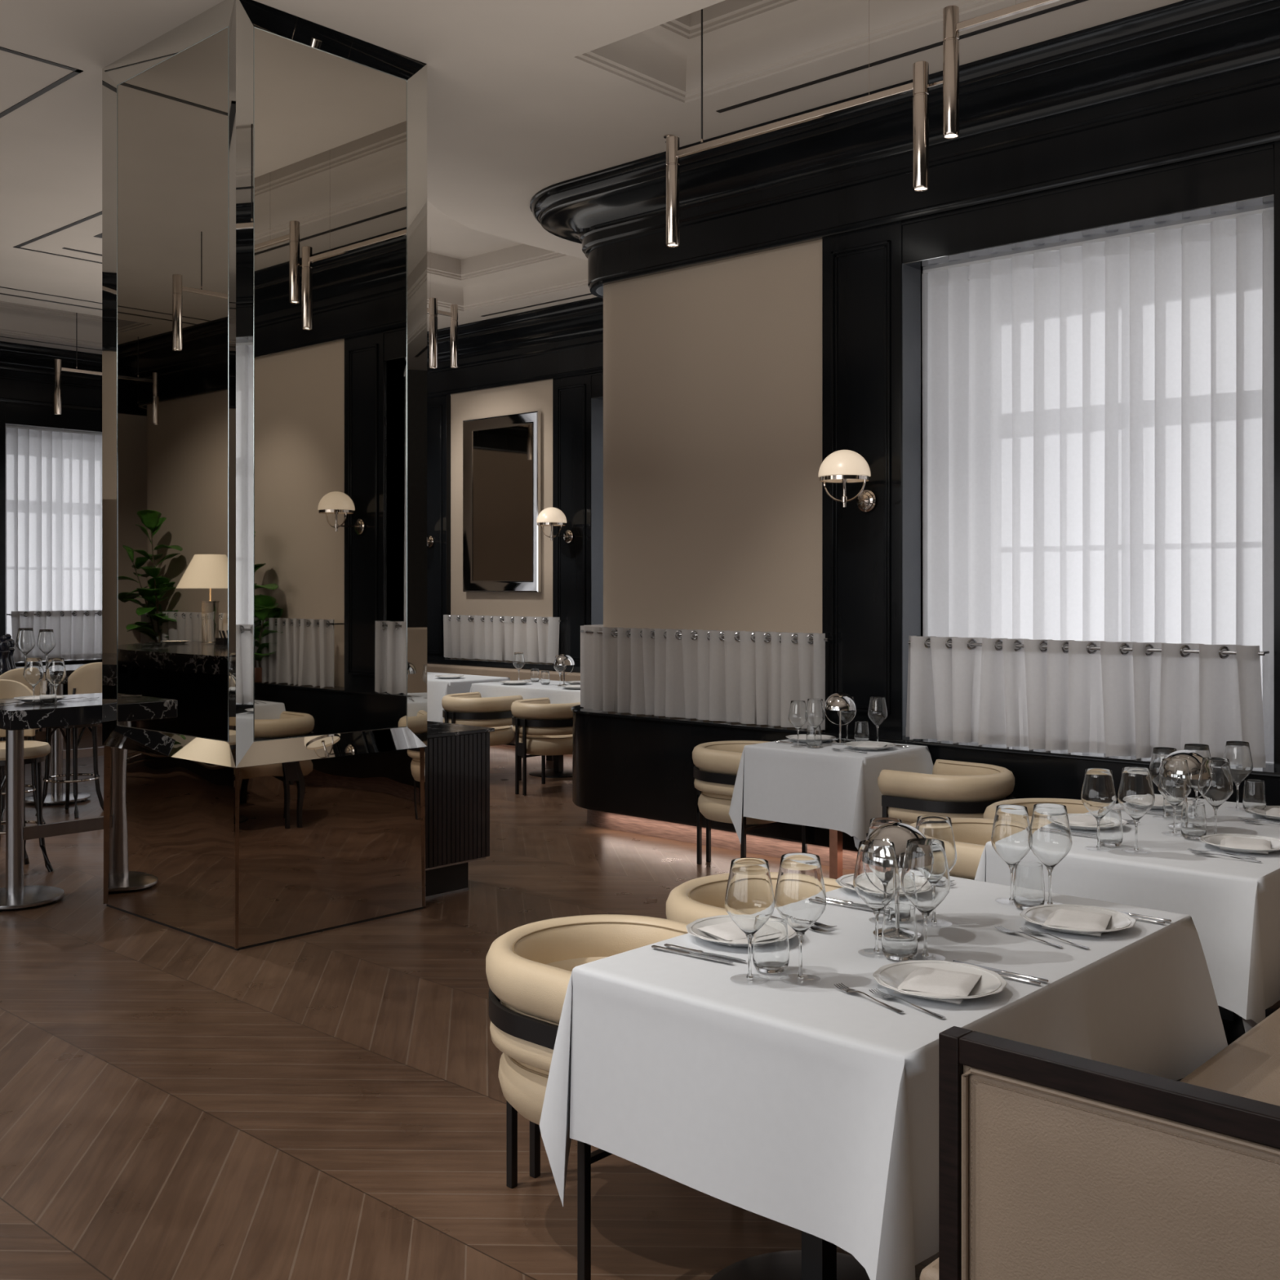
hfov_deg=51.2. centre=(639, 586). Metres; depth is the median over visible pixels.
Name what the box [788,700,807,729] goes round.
bowl
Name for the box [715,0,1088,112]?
trim
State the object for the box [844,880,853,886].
napkin
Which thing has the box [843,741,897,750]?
plate
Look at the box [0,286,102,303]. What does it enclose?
trim
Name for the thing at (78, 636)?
cafe curtain
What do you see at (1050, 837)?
bowl
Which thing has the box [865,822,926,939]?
table lamp
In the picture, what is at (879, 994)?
fork
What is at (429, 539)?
wall sconce
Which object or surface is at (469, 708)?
armchair
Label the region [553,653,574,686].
table lamp
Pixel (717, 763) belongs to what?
armchair
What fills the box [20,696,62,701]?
napkin
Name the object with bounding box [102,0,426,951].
column
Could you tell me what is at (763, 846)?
trim
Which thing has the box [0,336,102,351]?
trim
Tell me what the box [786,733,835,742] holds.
plate
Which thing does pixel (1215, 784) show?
bowl
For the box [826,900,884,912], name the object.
knife
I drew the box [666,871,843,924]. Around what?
armchair
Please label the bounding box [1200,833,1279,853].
plate
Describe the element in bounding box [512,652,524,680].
wine glass
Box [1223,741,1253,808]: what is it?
wine glass
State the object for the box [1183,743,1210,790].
bowl
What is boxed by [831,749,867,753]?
fork
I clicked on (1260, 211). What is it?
track
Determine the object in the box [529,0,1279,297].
trim
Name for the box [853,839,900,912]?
bowl
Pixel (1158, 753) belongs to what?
bowl
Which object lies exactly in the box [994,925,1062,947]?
fork
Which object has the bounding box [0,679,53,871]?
bar stool
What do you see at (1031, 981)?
knife
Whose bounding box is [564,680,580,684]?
plate
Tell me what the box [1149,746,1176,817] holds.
wine glass
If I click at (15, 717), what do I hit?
bar table
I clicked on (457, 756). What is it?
station
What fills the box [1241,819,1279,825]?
fork
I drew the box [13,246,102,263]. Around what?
trim
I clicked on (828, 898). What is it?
knife
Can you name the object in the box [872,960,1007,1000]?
plate
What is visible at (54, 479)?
curtain
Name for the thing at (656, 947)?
knife
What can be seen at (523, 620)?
curtain rod
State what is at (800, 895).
bowl
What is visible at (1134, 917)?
knife
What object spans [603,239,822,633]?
wall
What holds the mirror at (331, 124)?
on the column
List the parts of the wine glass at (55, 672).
stem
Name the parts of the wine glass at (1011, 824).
stem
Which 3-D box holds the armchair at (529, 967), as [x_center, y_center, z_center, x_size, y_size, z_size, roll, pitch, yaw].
[-0.103,1.249,3.406,0.590,0.702,0.606,0,0,42]
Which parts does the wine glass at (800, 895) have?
stem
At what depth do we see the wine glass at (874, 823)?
3.37 m
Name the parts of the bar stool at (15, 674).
leg, backrest, leg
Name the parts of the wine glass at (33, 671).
stem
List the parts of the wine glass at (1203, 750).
stem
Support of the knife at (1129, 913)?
on the tablecloth at (806, 1104)
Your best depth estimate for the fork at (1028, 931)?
3.21 m
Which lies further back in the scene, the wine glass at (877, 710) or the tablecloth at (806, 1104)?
the wine glass at (877, 710)
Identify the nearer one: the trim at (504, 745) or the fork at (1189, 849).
the fork at (1189, 849)
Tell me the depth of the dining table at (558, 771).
11.41 m
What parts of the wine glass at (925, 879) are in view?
stem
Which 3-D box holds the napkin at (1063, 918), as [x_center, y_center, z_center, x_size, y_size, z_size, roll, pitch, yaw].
[1.075,0.821,3.289,0.156,0.018,0.194,0,0,28]
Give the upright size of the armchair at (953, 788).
0.702 m
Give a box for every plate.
[13,695,67,702]
[435,675,464,678]
[499,680,530,684]
[560,684,580,688]
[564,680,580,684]
[685,915,796,946]
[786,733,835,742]
[835,873,855,891]
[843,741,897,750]
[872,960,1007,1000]
[1019,904,1136,934]
[1067,813,1127,830]
[1151,795,1193,809]
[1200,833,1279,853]
[1247,805,1279,820]
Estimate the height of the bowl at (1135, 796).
0.169 m
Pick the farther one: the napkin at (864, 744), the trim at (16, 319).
the trim at (16, 319)
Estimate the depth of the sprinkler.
7.68 m
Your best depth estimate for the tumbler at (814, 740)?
6.94 m
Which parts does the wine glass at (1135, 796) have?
stem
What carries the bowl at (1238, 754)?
on the wine glass at (1238, 754)
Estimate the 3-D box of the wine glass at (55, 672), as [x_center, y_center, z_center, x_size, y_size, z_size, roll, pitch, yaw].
[-2.997,0.482,6.856,0.098,0.232,0.098,0,0,42]
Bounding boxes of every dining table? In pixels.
[528,755,572,777]
[709,1231,870,1279]
[829,829,842,879]
[1176,1005,1276,1081]
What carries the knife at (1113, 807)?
on the tablecloth at (1233, 904)
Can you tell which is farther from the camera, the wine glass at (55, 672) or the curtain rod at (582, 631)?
the curtain rod at (582, 631)
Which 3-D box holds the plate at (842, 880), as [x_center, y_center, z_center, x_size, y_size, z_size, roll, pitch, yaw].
[0.678,0.827,3.688,0.274,0.022,0.274,0,0,42]
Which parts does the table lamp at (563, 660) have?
stem, lamp shade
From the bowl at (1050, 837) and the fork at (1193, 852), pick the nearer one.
the bowl at (1050, 837)
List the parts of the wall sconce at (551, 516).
lamp shade, stem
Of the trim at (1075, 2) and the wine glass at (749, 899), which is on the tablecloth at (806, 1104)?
the wine glass at (749, 899)
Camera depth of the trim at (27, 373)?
14.76 m
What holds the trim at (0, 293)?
attached to the ceiling at (513, 114)
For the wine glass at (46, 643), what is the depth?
9.62 m
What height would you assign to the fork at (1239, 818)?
0.010 m
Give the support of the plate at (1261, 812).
on the tablecloth at (1233, 904)
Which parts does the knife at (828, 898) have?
handle, blade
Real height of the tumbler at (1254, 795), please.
0.115 m
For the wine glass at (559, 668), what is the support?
on the tablecloth at (557, 695)
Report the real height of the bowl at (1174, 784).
0.163 m
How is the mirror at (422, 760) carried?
attached to the column
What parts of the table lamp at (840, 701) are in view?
stem, lamp shade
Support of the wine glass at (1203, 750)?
on the tablecloth at (1233, 904)
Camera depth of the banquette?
13.03 m
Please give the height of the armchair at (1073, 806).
0.702 m
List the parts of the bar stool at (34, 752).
leg, backrest, seat, leg, leg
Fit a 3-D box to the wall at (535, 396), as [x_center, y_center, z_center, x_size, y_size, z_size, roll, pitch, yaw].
[-1.405,-0.605,13.578,1.610,2.910,0.001,0,0,42]
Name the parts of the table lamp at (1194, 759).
lamp shade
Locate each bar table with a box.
[0,663,103,805]
[0,693,103,911]
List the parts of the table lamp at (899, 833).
lamp shade, stem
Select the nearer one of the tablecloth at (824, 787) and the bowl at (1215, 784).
the bowl at (1215, 784)
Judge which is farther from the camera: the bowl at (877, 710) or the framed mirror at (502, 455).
the framed mirror at (502, 455)
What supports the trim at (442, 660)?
attached to the wall at (535, 396)
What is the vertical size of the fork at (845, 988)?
0.010 m
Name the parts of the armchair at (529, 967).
leg, seat, leg, leg, frame rail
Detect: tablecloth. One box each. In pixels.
[426,671,510,722]
[469,679,580,728]
[539,875,1227,1279]
[728,737,933,848]
[974,794,1279,1032]
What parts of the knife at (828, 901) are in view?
handle, blade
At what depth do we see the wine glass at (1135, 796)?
4.20 m
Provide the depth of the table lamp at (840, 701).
7.12 m
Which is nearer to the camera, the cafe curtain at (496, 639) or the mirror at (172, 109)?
the mirror at (172, 109)
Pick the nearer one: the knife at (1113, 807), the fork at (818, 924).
the fork at (818, 924)
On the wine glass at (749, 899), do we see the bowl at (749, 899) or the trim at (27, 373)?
the bowl at (749, 899)
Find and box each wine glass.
[15,627,35,660]
[23,657,44,703]
[36,629,55,670]
[45,657,66,704]
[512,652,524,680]
[553,655,566,685]
[724,857,774,978]
[774,853,826,982]
[788,700,807,747]
[806,698,825,746]
[837,696,856,741]
[853,839,900,951]
[866,817,902,916]
[867,696,887,741]
[900,838,951,960]
[915,815,956,922]
[991,804,1030,902]
[1028,803,1071,904]
[1080,768,1116,848]
[1117,766,1155,853]
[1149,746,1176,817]
[1157,758,1191,833]
[1183,743,1210,817]
[1197,757,1233,835]
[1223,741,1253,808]
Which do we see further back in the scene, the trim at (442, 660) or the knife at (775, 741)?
the trim at (442, 660)
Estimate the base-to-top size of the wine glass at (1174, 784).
0.253 m
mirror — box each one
[103,746,107,903]
[105,746,239,948]
[116,26,228,742]
[233,746,425,948]
[253,26,407,742]
[419,746,425,906]
[462,411,542,591]
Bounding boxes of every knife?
[651,945,733,964]
[664,943,746,962]
[775,741,806,745]
[826,897,868,906]
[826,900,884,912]
[952,960,1048,982]
[996,972,1040,984]
[1071,831,1096,835]
[1071,832,1097,837]
[1112,807,1163,814]
[1113,806,1163,813]
[1115,910,1171,922]
[1129,915,1164,924]
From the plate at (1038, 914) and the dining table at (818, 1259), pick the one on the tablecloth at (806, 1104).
the plate at (1038, 914)
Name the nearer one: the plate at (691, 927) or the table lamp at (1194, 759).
the plate at (691, 927)
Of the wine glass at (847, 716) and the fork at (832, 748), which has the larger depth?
the wine glass at (847, 716)
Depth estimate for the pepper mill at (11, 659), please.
9.71 m
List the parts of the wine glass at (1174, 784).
stem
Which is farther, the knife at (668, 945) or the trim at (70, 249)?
the trim at (70, 249)
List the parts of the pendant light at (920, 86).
arm, arm, arm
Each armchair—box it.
[441,692,523,780]
[485,914,688,1279]
[511,697,580,795]
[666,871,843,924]
[692,740,807,864]
[877,759,1015,824]
[909,817,994,879]
[983,798,1115,822]
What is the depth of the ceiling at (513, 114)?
7.09 m
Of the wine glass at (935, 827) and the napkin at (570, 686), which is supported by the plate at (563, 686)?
the napkin at (570, 686)
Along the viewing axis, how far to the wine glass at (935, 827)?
3.29 m
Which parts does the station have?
plinth trim, trim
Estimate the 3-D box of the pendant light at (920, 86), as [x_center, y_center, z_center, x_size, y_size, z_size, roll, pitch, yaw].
[1.262,-2.345,5.699,3.027,1.271,0.078,0,0,42]
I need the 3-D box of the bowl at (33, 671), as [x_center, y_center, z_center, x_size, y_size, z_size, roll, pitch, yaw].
[-3.119,0.440,6.871,0.098,0.150,0.098,0,0,42]
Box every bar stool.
[0,667,45,831]
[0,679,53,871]
[35,662,103,817]
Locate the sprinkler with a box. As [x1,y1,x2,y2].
[663,134,672,142]
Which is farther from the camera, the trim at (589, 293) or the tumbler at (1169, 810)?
the trim at (589, 293)
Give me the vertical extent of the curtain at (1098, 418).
2.584 m
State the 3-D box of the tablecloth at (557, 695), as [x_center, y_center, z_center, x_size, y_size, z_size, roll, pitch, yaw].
[-0.723,1.092,11.423,1.610,0.503,0.879,0,0,42]
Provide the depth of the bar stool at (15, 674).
8.74 m
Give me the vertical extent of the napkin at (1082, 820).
0.018 m
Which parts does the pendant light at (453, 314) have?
arm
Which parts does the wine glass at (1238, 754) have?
stem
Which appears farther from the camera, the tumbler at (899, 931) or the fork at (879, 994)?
the tumbler at (899, 931)
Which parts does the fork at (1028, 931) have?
handle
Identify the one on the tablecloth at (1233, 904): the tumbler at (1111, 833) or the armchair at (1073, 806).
the tumbler at (1111, 833)
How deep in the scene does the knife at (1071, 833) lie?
4.49 m
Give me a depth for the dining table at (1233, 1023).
4.84 m
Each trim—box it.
[0,46,83,72]
[0,70,81,118]
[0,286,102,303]
[0,293,102,310]
[0,301,102,346]
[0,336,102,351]
[0,341,102,411]
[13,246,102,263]
[14,657,102,694]
[15,211,102,248]
[38,723,102,731]
[62,247,102,256]
[93,233,102,238]
[426,197,587,311]
[426,297,603,398]
[426,395,450,664]
[426,656,580,672]
[480,293,592,316]
[497,744,572,755]
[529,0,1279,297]
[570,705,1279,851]
[586,808,857,870]
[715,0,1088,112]
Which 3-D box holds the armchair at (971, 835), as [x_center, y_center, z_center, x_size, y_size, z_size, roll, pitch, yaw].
[1.243,1.249,4.939,0.590,0.702,0.606,0,0,42]
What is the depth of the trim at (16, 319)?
13.94 m
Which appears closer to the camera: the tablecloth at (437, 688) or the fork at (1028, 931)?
the fork at (1028, 931)
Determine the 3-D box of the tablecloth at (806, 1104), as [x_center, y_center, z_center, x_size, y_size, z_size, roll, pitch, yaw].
[0.609,1.102,3.167,1.050,0.524,1.536,0,0,42]
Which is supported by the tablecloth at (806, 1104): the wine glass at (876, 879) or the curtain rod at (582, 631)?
the wine glass at (876, 879)
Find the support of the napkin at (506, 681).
on the plate at (502, 682)
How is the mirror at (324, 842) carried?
attached to the column
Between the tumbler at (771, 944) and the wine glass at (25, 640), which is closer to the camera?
the tumbler at (771, 944)
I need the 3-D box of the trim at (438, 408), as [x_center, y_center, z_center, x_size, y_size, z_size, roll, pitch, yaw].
[-2.150,-0.600,14.341,0.520,2.860,0.274,0,0,42]
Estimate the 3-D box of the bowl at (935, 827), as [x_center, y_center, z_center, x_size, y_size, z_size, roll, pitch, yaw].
[0.733,0.660,3.328,0.111,0.169,0.111,0,0,42]
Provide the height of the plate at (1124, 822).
0.022 m
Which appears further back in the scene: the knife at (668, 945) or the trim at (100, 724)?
the trim at (100, 724)
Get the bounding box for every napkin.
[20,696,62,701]
[440,675,459,676]
[505,680,525,684]
[565,684,580,687]
[697,920,753,946]
[791,735,829,742]
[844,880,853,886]
[851,742,887,750]
[893,966,981,1004]
[1040,908,1111,936]
[1068,814,1097,829]
[1154,796,1163,808]
[1219,836,1271,853]
[1266,808,1279,819]
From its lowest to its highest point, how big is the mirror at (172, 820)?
0.791 m
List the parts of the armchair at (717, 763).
leg, leg, seat, frame rail, leg, leg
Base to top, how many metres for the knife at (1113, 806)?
0.008 m
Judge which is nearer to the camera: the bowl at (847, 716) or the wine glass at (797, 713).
the wine glass at (797, 713)
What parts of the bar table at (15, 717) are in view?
column leg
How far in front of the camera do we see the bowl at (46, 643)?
9.62 m
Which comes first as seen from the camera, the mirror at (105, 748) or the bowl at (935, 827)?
the bowl at (935, 827)
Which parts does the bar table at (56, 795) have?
column leg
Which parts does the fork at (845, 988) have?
handle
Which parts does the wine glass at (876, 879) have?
stem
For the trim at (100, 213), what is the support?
attached to the ceiling at (513, 114)
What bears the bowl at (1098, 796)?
on the wine glass at (1098, 796)
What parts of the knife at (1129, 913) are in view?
handle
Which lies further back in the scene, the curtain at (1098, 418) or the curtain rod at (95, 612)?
the curtain rod at (95, 612)
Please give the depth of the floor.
4.21 m
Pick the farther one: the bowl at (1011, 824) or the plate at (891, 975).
the bowl at (1011, 824)
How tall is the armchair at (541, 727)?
0.702 m
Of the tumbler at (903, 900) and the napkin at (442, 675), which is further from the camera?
the napkin at (442, 675)
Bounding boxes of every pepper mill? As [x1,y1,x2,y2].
[0,635,11,672]
[4,634,16,669]
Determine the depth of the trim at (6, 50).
6.58 m
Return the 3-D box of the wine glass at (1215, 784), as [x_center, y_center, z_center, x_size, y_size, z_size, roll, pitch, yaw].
[1.929,0.707,4.475,0.111,0.263,0.111,0,0,42]
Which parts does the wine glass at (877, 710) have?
stem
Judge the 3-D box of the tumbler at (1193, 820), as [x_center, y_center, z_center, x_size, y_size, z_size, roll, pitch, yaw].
[1.845,0.780,4.452,0.081,0.115,0.081,0,0,42]
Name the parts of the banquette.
backrest, leg, backrest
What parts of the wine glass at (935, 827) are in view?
stem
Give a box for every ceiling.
[0,0,1183,354]
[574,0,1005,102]
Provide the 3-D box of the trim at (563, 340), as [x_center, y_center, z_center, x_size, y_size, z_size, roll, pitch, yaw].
[-2.052,-2.310,13.795,8.400,0.580,0.450,0,0,42]
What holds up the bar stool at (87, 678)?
on the floor
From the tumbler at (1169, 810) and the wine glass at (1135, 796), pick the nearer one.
the wine glass at (1135, 796)
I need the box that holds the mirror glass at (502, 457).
[472,424,532,580]
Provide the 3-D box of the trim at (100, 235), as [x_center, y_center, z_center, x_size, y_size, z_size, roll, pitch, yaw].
[-3.602,-2.614,9.534,1.160,0.033,0.060,0,0,42]
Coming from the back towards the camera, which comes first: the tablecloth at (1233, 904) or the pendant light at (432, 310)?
the pendant light at (432, 310)
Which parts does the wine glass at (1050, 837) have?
stem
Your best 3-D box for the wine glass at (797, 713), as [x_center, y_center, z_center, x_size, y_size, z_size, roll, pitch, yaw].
[0.829,0.718,7.005,0.102,0.240,0.102,0,0,42]
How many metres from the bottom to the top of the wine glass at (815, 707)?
0.250 m
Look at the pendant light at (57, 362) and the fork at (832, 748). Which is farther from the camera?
the pendant light at (57, 362)
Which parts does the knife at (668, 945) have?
handle, blade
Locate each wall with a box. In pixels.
[450,379,552,671]
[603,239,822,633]
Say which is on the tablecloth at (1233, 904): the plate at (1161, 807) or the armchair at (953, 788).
the plate at (1161, 807)
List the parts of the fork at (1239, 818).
handle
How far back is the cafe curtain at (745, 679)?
8.19 m
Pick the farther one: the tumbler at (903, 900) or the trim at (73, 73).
the trim at (73, 73)
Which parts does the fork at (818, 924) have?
handle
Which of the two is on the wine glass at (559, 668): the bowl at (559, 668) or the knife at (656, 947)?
the bowl at (559, 668)
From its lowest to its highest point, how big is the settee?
1.250 m
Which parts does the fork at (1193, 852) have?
handle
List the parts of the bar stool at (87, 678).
leg, leg, post, leg, backrest, leg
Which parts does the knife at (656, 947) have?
handle, blade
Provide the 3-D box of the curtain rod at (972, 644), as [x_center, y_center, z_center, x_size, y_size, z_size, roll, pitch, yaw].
[2.185,0.301,6.691,1.830,0.018,0.160,0,0,42]
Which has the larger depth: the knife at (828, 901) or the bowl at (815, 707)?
the bowl at (815, 707)
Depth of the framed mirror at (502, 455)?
13.54 m
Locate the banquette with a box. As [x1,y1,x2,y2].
[426,663,580,760]
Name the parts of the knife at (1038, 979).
blade, handle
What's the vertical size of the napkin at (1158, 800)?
0.018 m
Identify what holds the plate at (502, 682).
on the tablecloth at (557, 695)
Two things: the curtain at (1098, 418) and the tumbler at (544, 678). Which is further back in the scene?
the tumbler at (544, 678)
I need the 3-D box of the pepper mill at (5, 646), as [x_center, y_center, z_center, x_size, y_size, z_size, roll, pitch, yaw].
[-4.473,0.470,9.380,0.106,0.256,0.106,0,0,42]
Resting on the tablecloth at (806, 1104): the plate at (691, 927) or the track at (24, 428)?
the plate at (691, 927)
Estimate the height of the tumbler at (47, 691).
0.115 m
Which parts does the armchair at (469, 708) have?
leg, leg, seat, leg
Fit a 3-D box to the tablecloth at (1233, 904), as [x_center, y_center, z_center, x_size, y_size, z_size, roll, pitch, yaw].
[1.905,1.102,4.614,1.060,0.524,1.539,0,0,42]
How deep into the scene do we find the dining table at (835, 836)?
7.05 m
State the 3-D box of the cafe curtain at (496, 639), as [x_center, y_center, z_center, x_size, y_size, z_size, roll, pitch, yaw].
[-1.415,0.515,13.404,1.730,0.450,0.097,0,0,42]
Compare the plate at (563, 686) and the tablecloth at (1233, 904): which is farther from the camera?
the plate at (563, 686)
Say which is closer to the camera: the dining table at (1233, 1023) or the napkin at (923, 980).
the napkin at (923, 980)
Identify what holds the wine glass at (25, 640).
on the bar table at (56, 795)
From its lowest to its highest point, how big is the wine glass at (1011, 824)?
0.253 m
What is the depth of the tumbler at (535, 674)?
11.76 m
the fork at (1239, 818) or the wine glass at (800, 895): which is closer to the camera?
the wine glass at (800, 895)
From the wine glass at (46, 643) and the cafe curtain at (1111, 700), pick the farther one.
the wine glass at (46, 643)
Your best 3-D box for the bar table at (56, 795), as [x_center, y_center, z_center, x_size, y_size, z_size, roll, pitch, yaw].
[-4.293,1.100,9.919,0.700,1.000,2.300,0,0,42]
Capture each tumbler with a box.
[39,680,55,702]
[530,668,539,682]
[540,671,550,684]
[752,913,789,973]
[806,724,822,747]
[853,720,869,741]
[881,902,917,960]
[883,870,915,910]
[1013,861,1044,909]
[1096,808,1123,847]
[1163,797,1183,817]
[1180,802,1206,839]
[1242,779,1266,813]
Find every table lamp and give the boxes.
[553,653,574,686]
[823,692,857,744]
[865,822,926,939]
[1158,750,1203,830]
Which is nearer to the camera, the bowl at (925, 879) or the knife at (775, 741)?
the bowl at (925, 879)
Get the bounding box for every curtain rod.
[6,612,100,615]
[449,617,564,622]
[581,630,831,641]
[907,640,1269,655]
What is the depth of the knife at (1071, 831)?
4.52 m
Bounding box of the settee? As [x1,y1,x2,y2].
[920,1008,1279,1279]
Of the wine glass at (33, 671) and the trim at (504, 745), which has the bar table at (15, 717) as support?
the wine glass at (33, 671)
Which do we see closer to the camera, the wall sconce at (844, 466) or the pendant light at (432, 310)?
the wall sconce at (844, 466)
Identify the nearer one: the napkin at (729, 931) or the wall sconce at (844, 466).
the napkin at (729, 931)
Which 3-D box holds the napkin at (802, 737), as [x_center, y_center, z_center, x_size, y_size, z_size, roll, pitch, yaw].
[0.938,0.821,7.275,0.194,0.018,0.156,0,0,-28]
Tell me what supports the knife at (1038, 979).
on the tablecloth at (806, 1104)
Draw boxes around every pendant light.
[53,312,102,414]
[426,297,437,368]
[426,304,457,368]
[666,0,1060,247]
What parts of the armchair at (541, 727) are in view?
leg, leg, frame rail, leg, seat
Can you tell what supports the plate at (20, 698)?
on the bar table at (15, 717)
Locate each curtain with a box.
[5,426,102,639]
[11,609,102,662]
[443,614,559,663]
[580,624,825,729]
[906,635,1265,767]
[921,209,1274,762]
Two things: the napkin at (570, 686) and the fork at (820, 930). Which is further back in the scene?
the napkin at (570, 686)
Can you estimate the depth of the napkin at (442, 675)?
12.26 m
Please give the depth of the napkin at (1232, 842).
4.24 m
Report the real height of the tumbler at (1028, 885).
0.115 m
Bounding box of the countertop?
[426,720,494,738]
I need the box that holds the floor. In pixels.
[0,726,1279,1279]
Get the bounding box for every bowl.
[23,657,44,686]
[36,629,55,654]
[45,657,66,686]
[512,652,524,670]
[553,655,566,674]
[724,857,774,936]
[774,853,826,934]
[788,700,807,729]
[806,698,825,725]
[837,696,856,724]
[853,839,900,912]
[866,817,902,871]
[867,696,887,726]
[900,838,951,915]
[915,815,956,871]
[991,804,1030,866]
[1028,803,1071,868]
[1080,768,1116,819]
[1117,766,1155,820]
[1149,746,1176,786]
[1157,758,1191,806]
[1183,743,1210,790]
[1197,757,1233,808]
[1223,741,1253,784]
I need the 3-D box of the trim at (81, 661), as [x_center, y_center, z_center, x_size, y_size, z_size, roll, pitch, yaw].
[-11.019,1.147,10.089,0.320,0.646,18.100,0,0,42]
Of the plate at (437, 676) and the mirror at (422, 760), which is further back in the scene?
the plate at (437, 676)
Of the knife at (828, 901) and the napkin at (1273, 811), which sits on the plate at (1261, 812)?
the napkin at (1273, 811)
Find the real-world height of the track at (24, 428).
0.022 m
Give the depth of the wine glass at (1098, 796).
4.24 m
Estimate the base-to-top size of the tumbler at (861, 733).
0.115 m
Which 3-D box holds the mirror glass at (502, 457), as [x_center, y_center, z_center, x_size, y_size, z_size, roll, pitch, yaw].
[-1.400,-0.840,13.547,0.910,1.550,0.001,0,0,42]
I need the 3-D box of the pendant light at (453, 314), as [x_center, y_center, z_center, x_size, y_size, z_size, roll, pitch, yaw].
[-2.611,-2.345,10.484,0.078,1.271,3.027,0,0,42]
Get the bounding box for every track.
[5,425,102,435]
[923,206,1274,273]
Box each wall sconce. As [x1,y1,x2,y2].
[426,535,433,546]
[536,506,573,542]
[817,449,875,511]
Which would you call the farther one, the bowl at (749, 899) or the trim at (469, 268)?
the trim at (469, 268)
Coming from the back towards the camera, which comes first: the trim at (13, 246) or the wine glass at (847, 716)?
the trim at (13, 246)
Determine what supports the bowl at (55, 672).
on the wine glass at (55, 672)
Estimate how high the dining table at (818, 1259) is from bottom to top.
0.753 m
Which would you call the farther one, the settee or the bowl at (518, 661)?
the bowl at (518, 661)
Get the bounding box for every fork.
[809,925,835,933]
[813,921,837,928]
[831,747,865,751]
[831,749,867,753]
[833,982,904,1013]
[869,988,945,1018]
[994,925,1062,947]
[1019,926,1089,949]
[1186,848,1255,858]
[1191,851,1261,862]
[1237,817,1279,822]
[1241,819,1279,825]
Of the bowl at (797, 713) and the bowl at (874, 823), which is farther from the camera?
the bowl at (797, 713)
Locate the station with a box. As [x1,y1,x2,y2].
[424,720,494,898]
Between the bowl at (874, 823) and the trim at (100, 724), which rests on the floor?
the trim at (100, 724)
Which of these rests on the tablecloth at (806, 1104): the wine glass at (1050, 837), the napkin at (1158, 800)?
the wine glass at (1050, 837)
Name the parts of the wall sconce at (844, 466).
stem, lamp shade, arm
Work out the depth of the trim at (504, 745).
13.36 m
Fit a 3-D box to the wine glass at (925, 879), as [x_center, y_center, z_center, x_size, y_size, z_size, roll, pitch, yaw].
[0.645,0.707,3.019,0.111,0.263,0.111,0,0,42]

